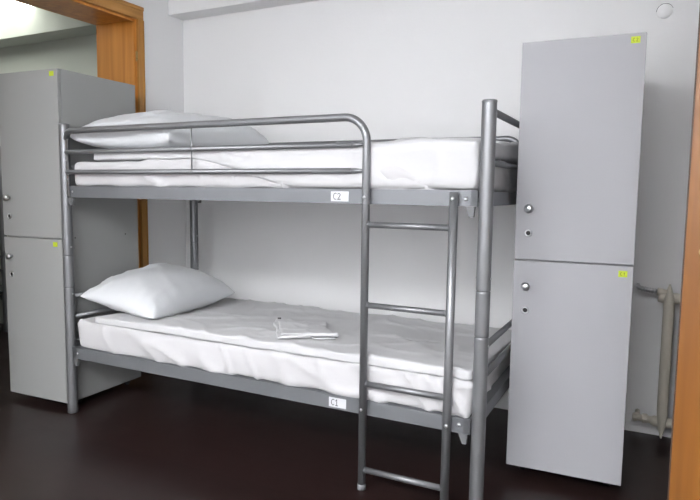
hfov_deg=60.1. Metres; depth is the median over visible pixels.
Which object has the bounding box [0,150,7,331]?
bunk bed
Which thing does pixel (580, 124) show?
locker
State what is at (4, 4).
ceiling light
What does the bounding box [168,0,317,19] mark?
trim
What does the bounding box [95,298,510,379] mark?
duvet
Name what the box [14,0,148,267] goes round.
door frame
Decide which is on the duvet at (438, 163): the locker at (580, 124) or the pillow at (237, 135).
the pillow at (237, 135)
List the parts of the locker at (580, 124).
knob, knob, door, door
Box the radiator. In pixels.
[632,283,680,438]
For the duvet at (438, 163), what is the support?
on the mattress at (505, 179)
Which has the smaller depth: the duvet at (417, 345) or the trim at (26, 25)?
the duvet at (417, 345)
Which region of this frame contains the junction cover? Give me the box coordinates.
[656,3,672,18]
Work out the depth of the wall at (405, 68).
3.28 m
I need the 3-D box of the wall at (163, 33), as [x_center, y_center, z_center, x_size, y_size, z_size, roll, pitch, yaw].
[-2.303,-0.325,1.914,0.331,2.450,4.782,3,6,26]
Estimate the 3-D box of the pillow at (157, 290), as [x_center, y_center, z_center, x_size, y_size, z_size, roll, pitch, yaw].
[-0.979,0.199,3.158,0.460,0.243,0.656,3,6,24]
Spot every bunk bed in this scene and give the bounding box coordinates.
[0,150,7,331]
[58,99,519,499]
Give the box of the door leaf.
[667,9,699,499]
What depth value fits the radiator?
2.66 m
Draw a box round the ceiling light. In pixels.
[0,0,29,9]
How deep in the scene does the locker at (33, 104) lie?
3.06 m
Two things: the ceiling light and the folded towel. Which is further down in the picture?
the folded towel
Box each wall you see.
[0,0,699,437]
[124,0,185,266]
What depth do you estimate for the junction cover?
2.67 m
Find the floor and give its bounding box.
[0,323,670,499]
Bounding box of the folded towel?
[273,317,337,339]
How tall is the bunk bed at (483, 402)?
1.421 m
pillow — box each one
[70,109,268,148]
[81,263,234,318]
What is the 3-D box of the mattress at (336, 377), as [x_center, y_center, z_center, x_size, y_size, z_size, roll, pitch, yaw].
[-0.258,0.428,2.923,1.996,0.170,0.942,3,6,26]
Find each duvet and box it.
[94,137,518,188]
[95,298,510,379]
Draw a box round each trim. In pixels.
[0,6,95,47]
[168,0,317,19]
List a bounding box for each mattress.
[75,158,517,191]
[78,316,509,417]
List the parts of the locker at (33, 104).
knob, knob, door, door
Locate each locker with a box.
[0,68,140,402]
[506,32,646,485]
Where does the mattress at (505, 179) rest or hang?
on the bunk bed at (483, 402)

